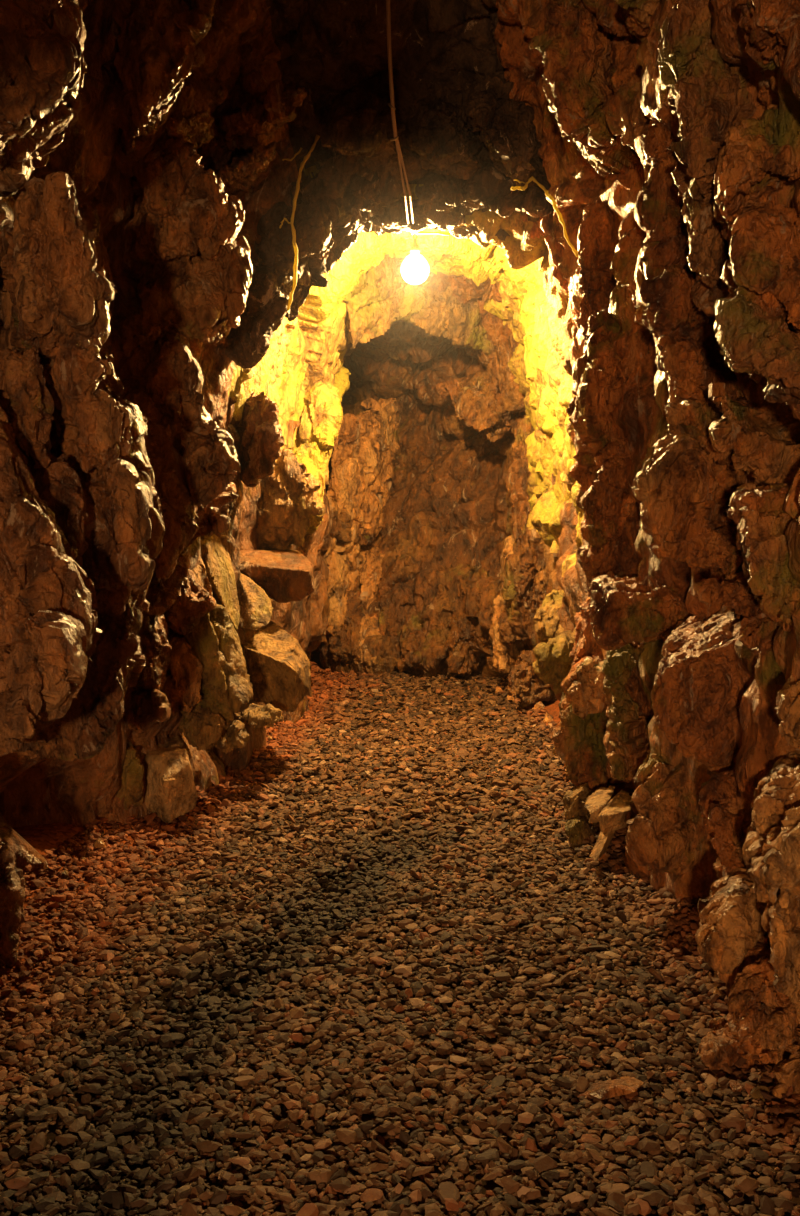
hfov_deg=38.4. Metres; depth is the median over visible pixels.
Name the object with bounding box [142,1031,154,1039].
gravel stone
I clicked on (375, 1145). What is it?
gravel stone
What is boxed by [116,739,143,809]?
boulder
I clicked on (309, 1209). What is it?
gravel stone
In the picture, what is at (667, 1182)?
gravel stone
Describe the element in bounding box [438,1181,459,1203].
gravel stone
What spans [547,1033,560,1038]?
gravel stone
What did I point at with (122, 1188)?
gravel stone
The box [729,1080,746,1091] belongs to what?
rock
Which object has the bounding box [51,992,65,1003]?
gravel stone
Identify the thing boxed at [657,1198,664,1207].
gravel stone
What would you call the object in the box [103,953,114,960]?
gravel stone
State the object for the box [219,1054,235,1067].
gravel stone
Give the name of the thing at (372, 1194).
gravel stone
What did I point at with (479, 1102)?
gravel stone
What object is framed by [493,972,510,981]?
gravel stone
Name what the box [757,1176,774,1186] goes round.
gravel stone
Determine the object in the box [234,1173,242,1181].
gravel stone
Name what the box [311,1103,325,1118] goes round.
gravel stone
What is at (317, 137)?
root
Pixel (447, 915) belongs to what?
gravel stone
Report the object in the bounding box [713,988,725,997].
rock
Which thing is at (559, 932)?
gravel stone
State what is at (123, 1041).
gravel stone
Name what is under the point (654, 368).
wall
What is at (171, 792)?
boulder
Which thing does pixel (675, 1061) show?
gravel stone
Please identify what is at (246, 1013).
gravel stone
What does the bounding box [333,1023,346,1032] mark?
gravel stone
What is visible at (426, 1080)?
gravel stone
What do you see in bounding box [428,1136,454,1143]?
gravel stone
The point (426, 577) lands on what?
wall
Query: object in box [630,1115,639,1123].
gravel stone
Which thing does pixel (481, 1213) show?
gravel stone
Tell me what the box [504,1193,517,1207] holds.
gravel stone
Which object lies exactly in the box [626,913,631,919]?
gravel stone
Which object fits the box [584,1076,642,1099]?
rock
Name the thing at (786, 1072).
rock
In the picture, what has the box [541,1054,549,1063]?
gravel stone
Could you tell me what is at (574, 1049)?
gravel stone
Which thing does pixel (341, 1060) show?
gravel stone
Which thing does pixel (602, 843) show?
shard
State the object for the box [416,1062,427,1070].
gravel stone
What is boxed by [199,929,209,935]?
gravel stone
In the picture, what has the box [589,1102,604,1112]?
gravel stone
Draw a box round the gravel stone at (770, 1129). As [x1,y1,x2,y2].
[761,1124,779,1136]
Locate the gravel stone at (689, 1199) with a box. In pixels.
[678,1194,693,1204]
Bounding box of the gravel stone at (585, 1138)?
[581,1134,600,1143]
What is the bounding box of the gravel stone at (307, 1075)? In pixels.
[303,1071,310,1087]
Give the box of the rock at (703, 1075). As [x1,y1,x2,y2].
[700,1073,718,1082]
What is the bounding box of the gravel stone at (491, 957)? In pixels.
[485,955,499,960]
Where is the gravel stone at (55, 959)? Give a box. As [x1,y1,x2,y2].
[51,956,62,964]
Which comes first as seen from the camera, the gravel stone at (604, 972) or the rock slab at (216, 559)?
the gravel stone at (604, 972)
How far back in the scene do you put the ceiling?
5.47 m
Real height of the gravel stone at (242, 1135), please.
0.024 m
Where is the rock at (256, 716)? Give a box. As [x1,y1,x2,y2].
[233,703,283,729]
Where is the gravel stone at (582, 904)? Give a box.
[578,902,590,908]
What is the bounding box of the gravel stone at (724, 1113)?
[715,1108,729,1116]
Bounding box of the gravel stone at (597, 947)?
[588,945,606,949]
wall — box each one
[0,0,362,871]
[318,254,545,680]
[455,0,799,933]
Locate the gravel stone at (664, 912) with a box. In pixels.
[659,909,670,916]
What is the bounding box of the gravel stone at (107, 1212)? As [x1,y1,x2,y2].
[104,1208,116,1215]
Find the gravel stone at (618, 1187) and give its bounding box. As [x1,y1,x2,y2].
[606,1183,628,1193]
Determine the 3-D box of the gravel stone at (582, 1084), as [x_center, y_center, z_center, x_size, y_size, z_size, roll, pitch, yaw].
[0.470,1.229,2.958,0.033,0.032,0.049,1,6,13]
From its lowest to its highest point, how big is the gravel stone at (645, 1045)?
0.022 m
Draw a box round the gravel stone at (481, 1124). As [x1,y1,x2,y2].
[469,1119,490,1129]
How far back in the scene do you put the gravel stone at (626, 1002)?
3.43 m
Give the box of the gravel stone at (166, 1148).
[158,1145,172,1151]
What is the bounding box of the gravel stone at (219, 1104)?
[214,1100,235,1111]
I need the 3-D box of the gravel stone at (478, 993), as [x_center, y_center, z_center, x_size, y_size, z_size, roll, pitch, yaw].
[0.239,1.175,3.501,0.022,0.019,0.039,-1,5,-10]
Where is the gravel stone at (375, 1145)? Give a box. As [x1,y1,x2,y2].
[371,1139,389,1155]
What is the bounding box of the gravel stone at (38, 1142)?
[29,1132,45,1151]
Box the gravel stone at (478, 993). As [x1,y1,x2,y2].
[475,990,481,997]
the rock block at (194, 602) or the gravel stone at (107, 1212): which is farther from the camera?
the rock block at (194, 602)
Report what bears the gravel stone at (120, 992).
on the gravel at (174, 902)
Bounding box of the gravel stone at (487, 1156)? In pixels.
[475,1148,499,1163]
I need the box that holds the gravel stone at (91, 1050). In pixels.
[78,1048,94,1055]
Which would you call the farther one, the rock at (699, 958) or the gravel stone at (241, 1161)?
the rock at (699, 958)
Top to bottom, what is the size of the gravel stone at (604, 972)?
0.018 m
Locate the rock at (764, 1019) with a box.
[726,933,799,1063]
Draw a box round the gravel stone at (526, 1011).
[523,1008,529,1014]
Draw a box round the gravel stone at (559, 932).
[552,928,566,937]
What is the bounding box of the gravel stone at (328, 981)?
[326,979,333,985]
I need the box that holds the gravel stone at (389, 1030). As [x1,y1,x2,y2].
[381,1027,394,1036]
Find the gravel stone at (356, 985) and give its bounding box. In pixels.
[350,982,362,989]
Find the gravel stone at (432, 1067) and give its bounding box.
[429,1064,442,1071]
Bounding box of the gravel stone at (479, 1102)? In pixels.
[470,1099,483,1113]
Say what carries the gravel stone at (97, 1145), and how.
on the gravel at (174, 902)
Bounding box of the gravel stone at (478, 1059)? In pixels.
[475,1056,486,1063]
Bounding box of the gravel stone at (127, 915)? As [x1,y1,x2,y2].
[124,914,137,918]
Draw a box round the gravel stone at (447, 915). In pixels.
[445,913,454,917]
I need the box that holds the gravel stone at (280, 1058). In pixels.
[276,1053,287,1062]
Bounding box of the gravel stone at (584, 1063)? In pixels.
[579,1059,594,1066]
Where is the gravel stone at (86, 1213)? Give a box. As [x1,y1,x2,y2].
[75,1212,94,1215]
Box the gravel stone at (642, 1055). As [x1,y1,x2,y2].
[639,1052,655,1057]
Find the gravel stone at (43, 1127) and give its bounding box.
[35,1121,49,1132]
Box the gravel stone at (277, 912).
[273,910,285,915]
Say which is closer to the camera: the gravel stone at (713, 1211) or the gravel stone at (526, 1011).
the gravel stone at (713, 1211)
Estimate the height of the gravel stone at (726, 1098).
0.017 m
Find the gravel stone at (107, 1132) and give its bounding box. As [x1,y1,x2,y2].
[101,1130,114,1135]
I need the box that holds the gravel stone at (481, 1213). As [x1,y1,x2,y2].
[476,1211,485,1215]
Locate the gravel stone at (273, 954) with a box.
[269,952,276,958]
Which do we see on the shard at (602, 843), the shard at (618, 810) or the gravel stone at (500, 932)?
the shard at (618, 810)
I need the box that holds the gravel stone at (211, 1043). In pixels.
[207,1036,218,1049]
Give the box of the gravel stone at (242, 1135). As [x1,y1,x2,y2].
[231,1132,253,1138]
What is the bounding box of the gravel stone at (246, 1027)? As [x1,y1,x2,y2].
[242,1024,253,1030]
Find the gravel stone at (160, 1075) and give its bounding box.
[153,1067,167,1083]
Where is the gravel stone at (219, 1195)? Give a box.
[206,1187,226,1207]
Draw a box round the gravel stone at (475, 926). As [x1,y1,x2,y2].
[470,924,484,929]
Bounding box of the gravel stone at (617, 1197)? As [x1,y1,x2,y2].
[607,1192,624,1207]
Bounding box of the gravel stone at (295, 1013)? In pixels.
[289,1007,303,1018]
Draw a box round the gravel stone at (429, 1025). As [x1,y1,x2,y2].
[421,1022,434,1030]
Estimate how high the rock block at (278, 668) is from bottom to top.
0.440 m
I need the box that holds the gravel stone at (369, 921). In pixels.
[358,920,374,924]
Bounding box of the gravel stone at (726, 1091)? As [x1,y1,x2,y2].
[717,1088,731,1096]
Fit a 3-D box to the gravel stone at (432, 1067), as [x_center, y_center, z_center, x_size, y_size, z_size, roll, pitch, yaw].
[0.101,1.218,3.042,0.040,0.013,0.056,4,7,38]
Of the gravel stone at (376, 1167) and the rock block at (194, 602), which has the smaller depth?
the gravel stone at (376, 1167)
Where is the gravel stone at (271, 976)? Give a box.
[266,972,275,984]
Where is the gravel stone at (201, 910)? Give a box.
[195,907,205,913]
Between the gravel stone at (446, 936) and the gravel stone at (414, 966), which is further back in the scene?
the gravel stone at (446, 936)
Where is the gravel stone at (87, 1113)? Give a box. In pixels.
[79,1110,91,1120]
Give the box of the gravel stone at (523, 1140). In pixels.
[519,1132,534,1144]
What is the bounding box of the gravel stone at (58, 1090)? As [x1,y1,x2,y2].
[47,1083,66,1096]
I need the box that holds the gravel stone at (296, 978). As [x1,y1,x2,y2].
[291,974,302,985]
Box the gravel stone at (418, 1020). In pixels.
[412,1018,422,1023]
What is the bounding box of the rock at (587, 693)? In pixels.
[566,657,606,719]
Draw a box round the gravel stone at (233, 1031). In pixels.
[229,1024,237,1035]
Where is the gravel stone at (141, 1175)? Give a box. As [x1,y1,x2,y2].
[132,1167,149,1181]
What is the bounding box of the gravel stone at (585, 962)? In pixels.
[581,959,588,966]
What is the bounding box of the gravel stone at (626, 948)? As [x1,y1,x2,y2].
[622,946,630,952]
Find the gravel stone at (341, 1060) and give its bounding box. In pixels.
[338,1058,348,1064]
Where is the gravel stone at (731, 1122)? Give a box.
[718,1116,745,1133]
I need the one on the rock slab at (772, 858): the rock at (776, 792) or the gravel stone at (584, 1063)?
the rock at (776, 792)
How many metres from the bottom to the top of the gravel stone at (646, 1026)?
0.025 m
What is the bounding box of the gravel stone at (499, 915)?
[490,912,504,920]
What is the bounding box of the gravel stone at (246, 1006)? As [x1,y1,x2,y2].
[237,1000,253,1011]
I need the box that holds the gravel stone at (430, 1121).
[420,1119,432,1123]
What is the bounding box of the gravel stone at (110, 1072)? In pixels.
[106,1069,122,1077]
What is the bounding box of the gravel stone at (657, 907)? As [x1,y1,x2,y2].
[652,904,665,909]
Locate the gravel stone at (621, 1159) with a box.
[616,1156,628,1163]
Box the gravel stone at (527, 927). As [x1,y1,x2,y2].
[523,923,538,929]
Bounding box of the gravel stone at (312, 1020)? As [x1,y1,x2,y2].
[307,1017,320,1024]
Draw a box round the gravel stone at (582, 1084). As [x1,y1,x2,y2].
[576,1076,588,1091]
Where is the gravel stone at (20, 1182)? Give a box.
[5,1176,30,1189]
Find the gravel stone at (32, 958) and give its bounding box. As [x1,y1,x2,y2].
[28,956,37,961]
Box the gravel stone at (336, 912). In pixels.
[333,909,342,919]
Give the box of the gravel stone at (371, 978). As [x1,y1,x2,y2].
[358,977,372,982]
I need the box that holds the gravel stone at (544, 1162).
[533,1155,557,1170]
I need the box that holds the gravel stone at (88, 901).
[82,898,92,905]
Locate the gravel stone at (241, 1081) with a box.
[232,1075,255,1086]
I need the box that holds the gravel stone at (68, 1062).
[63,1056,72,1069]
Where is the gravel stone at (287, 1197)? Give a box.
[275,1192,291,1202]
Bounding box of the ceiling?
[257,0,553,361]
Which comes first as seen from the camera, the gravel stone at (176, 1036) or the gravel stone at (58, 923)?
the gravel stone at (176, 1036)
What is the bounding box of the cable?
[386,0,417,239]
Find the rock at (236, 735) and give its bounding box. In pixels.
[214,720,248,753]
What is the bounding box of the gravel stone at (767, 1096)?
[760,1091,779,1101]
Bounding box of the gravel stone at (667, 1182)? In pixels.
[661,1179,677,1196]
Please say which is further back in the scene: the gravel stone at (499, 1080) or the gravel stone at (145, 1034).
the gravel stone at (145, 1034)
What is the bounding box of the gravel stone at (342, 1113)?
[337,1111,346,1119]
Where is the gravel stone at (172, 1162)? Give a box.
[165,1158,178,1168]
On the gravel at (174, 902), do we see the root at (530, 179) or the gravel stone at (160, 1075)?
the gravel stone at (160, 1075)
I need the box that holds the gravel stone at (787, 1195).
[775,1190,791,1200]
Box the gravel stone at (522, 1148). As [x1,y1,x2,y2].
[518,1145,524,1157]
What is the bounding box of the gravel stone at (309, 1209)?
[296,1203,318,1215]
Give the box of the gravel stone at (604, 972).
[599,969,608,975]
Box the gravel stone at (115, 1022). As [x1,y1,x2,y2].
[112,1014,124,1025]
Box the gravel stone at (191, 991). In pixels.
[184,986,198,997]
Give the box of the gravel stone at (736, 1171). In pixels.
[730,1166,748,1176]
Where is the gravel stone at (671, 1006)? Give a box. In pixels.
[668,1003,679,1010]
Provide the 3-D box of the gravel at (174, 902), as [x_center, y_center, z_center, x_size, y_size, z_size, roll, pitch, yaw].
[-0.529,0.735,7.456,3.368,0.295,10.556,0,5,0]
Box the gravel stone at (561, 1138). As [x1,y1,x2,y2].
[557,1133,566,1144]
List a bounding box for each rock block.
[165,569,215,635]
[238,549,314,602]
[240,620,310,711]
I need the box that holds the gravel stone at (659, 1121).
[656,1118,677,1129]
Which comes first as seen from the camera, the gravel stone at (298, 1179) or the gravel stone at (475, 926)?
the gravel stone at (298, 1179)
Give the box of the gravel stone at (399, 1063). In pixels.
[390,1060,405,1068]
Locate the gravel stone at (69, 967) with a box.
[62,963,73,972]
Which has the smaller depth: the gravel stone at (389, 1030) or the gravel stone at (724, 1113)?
the gravel stone at (724, 1113)
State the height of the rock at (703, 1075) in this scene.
0.029 m
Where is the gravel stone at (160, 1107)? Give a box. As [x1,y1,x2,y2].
[152,1101,171,1113]
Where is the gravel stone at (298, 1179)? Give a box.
[292,1175,305,1183]
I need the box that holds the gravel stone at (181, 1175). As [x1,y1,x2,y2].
[170,1167,192,1181]
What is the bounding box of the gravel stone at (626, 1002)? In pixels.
[617,999,630,1006]
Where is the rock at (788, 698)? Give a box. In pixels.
[774,673,799,749]
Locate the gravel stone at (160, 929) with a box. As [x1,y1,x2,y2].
[157,927,166,932]
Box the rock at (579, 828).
[565,812,599,851]
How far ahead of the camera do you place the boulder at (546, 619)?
7.12 m
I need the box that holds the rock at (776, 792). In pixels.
[751,750,799,835]
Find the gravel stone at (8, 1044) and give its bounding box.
[4,1041,15,1047]
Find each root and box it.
[279,134,319,309]
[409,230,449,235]
[511,176,582,256]
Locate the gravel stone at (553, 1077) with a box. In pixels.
[550,1074,559,1081]
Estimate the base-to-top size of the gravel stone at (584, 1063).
0.016 m
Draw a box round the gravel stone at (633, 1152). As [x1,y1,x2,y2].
[629,1150,639,1156]
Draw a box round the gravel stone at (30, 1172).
[28,1169,37,1174]
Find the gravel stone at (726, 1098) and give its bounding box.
[724,1096,732,1102]
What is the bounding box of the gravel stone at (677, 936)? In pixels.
[669,934,680,941]
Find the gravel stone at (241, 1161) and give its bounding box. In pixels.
[227,1157,249,1165]
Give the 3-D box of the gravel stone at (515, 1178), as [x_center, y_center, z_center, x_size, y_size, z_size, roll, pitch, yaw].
[0.257,1.269,2.541,0.029,0.018,0.041,3,6,32]
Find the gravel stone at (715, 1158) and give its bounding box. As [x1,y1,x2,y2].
[710,1153,721,1166]
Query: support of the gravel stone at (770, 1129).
on the gravel at (174, 902)
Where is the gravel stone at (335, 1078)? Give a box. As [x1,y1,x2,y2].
[331,1073,345,1087]
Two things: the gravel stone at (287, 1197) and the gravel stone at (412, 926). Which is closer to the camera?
the gravel stone at (287, 1197)
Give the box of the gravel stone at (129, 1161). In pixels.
[128,1159,136,1164]
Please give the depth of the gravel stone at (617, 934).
3.90 m
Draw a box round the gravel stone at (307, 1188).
[301,1185,313,1191]
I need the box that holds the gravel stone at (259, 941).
[252,937,264,944]
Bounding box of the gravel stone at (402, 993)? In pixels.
[399,990,407,997]
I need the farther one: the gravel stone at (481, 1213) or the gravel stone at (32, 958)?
the gravel stone at (32, 958)
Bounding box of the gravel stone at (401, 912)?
[393,909,403,915]
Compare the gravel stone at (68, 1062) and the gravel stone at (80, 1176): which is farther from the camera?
the gravel stone at (68, 1062)
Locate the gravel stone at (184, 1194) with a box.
[179,1184,203,1200]
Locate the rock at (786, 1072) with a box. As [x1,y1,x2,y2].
[772,1048,799,1100]
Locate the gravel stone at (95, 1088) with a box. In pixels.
[80,1083,102,1093]
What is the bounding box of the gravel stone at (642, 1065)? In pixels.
[629,1063,645,1068]
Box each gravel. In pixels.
[0,647,799,1215]
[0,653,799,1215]
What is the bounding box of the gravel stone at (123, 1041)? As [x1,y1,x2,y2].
[115,1038,131,1045]
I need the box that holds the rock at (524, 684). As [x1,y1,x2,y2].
[507,648,553,703]
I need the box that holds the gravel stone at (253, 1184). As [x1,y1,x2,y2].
[250,1180,262,1187]
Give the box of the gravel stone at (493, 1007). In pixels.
[491,1004,497,1010]
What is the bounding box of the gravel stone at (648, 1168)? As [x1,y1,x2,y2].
[640,1161,656,1177]
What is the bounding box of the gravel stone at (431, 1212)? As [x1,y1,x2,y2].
[425,1210,442,1215]
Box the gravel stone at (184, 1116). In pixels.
[179,1112,190,1125]
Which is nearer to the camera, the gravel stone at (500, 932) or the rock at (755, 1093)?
the rock at (755, 1093)
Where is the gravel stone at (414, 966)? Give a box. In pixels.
[409,963,418,969]
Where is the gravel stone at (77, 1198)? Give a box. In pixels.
[73,1190,81,1212]
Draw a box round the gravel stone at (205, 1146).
[196,1141,221,1152]
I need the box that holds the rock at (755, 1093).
[750,1085,769,1101]
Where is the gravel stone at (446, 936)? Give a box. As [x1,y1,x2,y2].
[440,931,451,943]
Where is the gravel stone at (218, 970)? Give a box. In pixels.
[212,967,225,977]
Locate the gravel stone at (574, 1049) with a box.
[570,1045,576,1051]
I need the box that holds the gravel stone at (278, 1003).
[274,998,284,1008]
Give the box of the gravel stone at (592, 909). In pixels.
[588,907,600,911]
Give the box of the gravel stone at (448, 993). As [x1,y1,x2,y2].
[443,991,452,997]
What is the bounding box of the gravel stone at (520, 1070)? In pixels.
[513,1067,525,1075]
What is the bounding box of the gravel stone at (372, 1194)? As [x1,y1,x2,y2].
[360,1188,383,1201]
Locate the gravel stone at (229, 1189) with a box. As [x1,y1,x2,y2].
[223,1185,251,1193]
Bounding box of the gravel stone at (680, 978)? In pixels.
[675,976,685,981]
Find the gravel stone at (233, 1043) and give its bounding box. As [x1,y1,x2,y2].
[230,1040,238,1048]
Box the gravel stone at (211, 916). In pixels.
[205,914,218,920]
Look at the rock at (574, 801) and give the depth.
5.05 m
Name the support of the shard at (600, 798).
on the shard at (618, 810)
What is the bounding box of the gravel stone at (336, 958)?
[332,956,340,963]
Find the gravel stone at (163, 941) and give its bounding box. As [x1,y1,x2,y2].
[160,939,169,943]
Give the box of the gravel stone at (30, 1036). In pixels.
[22,1033,33,1039]
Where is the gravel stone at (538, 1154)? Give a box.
[535,1152,545,1157]
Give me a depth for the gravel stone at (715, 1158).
2.62 m
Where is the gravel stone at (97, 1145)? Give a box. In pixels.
[88,1141,107,1149]
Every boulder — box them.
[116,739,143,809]
[144,734,198,822]
[533,589,564,642]
[533,629,574,693]
[651,607,744,772]
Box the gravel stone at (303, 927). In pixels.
[300,925,307,930]
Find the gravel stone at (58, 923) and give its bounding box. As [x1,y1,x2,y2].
[56,921,66,925]
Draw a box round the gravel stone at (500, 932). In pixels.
[496,930,506,935]
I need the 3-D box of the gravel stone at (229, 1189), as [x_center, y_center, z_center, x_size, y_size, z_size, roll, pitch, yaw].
[-0.353,1.263,2.500,0.067,0.020,0.042,1,6,14]
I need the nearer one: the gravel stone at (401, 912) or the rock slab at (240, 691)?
the gravel stone at (401, 912)
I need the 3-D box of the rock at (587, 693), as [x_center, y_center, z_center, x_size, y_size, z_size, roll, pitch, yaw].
[0.875,0.349,5.191,0.180,0.238,0.518,2,6,22]
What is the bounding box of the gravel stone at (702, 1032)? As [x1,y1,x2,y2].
[697,1028,712,1037]
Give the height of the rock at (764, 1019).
0.232 m
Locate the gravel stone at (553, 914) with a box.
[545,913,562,917]
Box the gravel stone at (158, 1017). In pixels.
[148,1015,163,1020]
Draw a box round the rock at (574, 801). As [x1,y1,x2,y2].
[563,783,591,819]
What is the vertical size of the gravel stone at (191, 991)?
0.020 m
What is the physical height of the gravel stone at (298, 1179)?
0.016 m
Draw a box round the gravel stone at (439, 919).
[435,917,448,922]
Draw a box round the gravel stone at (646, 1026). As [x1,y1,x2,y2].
[640,1024,650,1029]
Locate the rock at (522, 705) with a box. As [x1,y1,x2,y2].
[520,703,532,708]
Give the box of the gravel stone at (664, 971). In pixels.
[661,969,674,975]
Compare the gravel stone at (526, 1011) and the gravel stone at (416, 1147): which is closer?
the gravel stone at (416, 1147)
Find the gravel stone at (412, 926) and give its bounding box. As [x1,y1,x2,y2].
[405,923,417,929]
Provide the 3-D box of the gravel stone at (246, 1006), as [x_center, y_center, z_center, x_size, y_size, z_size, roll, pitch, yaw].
[-0.465,1.205,3.476,0.071,0.022,0.038,-4,7,-39]
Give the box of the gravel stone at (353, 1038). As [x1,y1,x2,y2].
[351,1036,359,1040]
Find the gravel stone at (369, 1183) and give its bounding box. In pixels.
[364,1180,372,1186]
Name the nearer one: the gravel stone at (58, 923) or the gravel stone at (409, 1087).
the gravel stone at (409, 1087)
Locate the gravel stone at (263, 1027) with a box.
[255,1025,272,1030]
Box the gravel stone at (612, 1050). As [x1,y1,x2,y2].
[607,1048,619,1052]
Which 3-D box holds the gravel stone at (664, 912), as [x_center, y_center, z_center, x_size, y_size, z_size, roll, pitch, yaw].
[0.914,1.060,3.997,0.047,0.022,0.032,-2,6,-23]
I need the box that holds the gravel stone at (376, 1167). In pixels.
[367,1162,388,1172]
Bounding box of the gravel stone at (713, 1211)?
[708,1207,720,1215]
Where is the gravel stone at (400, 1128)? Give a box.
[392,1124,405,1132]
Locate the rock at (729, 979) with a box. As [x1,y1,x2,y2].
[717,949,751,995]
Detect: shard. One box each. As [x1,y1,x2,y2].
[585,785,614,822]
[589,824,615,860]
[598,788,635,830]
[629,800,638,813]
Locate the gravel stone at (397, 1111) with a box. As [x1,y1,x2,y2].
[388,1106,406,1116]
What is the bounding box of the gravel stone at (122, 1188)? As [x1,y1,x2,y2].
[116,1184,136,1196]
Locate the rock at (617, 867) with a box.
[614,864,621,870]
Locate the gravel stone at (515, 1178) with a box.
[512,1175,522,1182]
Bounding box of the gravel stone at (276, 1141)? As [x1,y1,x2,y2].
[266,1136,283,1146]
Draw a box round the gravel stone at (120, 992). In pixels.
[116,987,124,995]
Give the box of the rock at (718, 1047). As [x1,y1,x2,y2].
[698,1015,760,1073]
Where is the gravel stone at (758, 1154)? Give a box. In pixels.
[749,1147,769,1160]
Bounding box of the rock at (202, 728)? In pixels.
[178,704,224,750]
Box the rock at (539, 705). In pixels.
[534,701,544,709]
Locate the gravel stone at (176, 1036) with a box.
[166,1033,184,1040]
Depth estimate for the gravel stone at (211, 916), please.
4.09 m
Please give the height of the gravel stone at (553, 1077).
0.013 m
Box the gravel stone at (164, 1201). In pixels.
[156,1195,174,1209]
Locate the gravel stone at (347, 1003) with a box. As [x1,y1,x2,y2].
[344,999,353,1008]
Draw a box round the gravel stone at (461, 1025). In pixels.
[456,1021,467,1031]
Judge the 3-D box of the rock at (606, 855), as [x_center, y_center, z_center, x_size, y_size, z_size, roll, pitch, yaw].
[0.839,1.026,4.752,0.062,0.043,0.050,1,6,15]
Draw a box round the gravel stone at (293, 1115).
[287,1109,298,1124]
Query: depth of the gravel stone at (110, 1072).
3.06 m
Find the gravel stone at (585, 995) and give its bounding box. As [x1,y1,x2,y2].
[574,992,591,1000]
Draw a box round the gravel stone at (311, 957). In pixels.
[301,953,314,964]
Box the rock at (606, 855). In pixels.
[598,852,610,861]
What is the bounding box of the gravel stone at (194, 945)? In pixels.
[186,941,199,950]
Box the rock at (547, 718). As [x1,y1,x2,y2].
[543,712,552,723]
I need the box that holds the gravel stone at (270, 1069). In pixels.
[260,1064,274,1075]
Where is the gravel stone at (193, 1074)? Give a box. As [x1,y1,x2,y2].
[188,1069,203,1082]
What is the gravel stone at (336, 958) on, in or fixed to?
on the gravel at (174, 902)
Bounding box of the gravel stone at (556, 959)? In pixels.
[551,955,566,962]
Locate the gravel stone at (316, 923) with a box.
[312,921,323,926]
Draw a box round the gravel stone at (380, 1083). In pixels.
[377,1080,392,1088]
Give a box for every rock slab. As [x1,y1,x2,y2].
[182,613,233,729]
[190,557,212,596]
[200,534,239,629]
[209,604,252,712]
[237,573,272,630]
[742,806,799,1023]
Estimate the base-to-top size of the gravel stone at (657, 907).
0.022 m
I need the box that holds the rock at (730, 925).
[695,866,767,974]
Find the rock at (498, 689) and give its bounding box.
[495,687,501,692]
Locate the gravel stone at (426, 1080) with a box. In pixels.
[423,1078,440,1083]
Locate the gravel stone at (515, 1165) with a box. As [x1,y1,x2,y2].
[507,1160,525,1170]
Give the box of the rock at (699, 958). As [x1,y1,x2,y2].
[695,956,702,964]
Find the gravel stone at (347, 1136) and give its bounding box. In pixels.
[335,1128,357,1144]
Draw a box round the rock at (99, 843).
[93,838,105,847]
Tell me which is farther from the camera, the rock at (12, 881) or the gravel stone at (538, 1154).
the rock at (12, 881)
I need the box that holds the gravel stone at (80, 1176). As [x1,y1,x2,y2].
[71,1171,87,1186]
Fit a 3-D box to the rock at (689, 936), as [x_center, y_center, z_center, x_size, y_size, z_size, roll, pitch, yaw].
[0.951,1.084,3.757,0.033,0.031,0.047,-1,6,-15]
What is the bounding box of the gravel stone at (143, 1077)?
[138,1074,151,1082]
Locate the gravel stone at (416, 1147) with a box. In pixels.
[410,1143,421,1150]
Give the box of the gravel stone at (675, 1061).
[665,1056,680,1066]
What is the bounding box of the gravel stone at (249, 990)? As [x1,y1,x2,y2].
[245,987,257,993]
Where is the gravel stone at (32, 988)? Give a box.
[26,985,39,991]
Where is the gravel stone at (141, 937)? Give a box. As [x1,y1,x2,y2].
[138,935,148,940]
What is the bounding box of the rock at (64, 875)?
[61,870,68,878]
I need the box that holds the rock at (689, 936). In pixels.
[685,933,693,945]
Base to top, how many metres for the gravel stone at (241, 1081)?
0.027 m
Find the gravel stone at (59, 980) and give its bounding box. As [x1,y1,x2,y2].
[54,976,63,984]
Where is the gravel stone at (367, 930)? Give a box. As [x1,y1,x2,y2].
[365,928,373,932]
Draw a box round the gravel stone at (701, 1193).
[697,1188,721,1203]
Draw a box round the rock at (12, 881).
[0,838,25,966]
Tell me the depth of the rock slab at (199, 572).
5.53 m
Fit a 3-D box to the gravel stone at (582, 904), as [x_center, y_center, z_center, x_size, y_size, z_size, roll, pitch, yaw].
[0.680,1.093,4.214,0.033,0.024,0.056,-5,7,-44]
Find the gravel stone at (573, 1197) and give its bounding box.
[562,1192,584,1203]
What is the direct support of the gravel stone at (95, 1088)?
on the gravel at (174, 902)
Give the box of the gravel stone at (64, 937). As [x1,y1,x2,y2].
[59,935,68,940]
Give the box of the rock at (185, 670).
[165,634,202,712]
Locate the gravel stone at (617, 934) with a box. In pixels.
[612,932,629,941]
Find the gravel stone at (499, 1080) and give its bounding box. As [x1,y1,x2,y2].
[490,1075,505,1088]
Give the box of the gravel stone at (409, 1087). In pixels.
[403,1080,415,1093]
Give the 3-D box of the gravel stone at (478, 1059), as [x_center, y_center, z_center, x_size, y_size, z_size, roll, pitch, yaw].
[0.221,1.217,3.082,0.040,0.030,0.051,2,6,25]
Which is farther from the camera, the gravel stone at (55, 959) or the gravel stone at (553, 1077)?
the gravel stone at (55, 959)
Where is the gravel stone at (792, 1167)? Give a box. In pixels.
[782,1163,799,1171]
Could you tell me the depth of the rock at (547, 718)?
7.20 m
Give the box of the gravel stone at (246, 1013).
[242,1009,250,1015]
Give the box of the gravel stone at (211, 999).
[208,996,220,1009]
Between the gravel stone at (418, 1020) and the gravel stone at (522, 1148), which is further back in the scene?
the gravel stone at (418, 1020)
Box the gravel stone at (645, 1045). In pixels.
[633,1040,649,1051]
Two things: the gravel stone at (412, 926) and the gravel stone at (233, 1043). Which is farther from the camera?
the gravel stone at (412, 926)

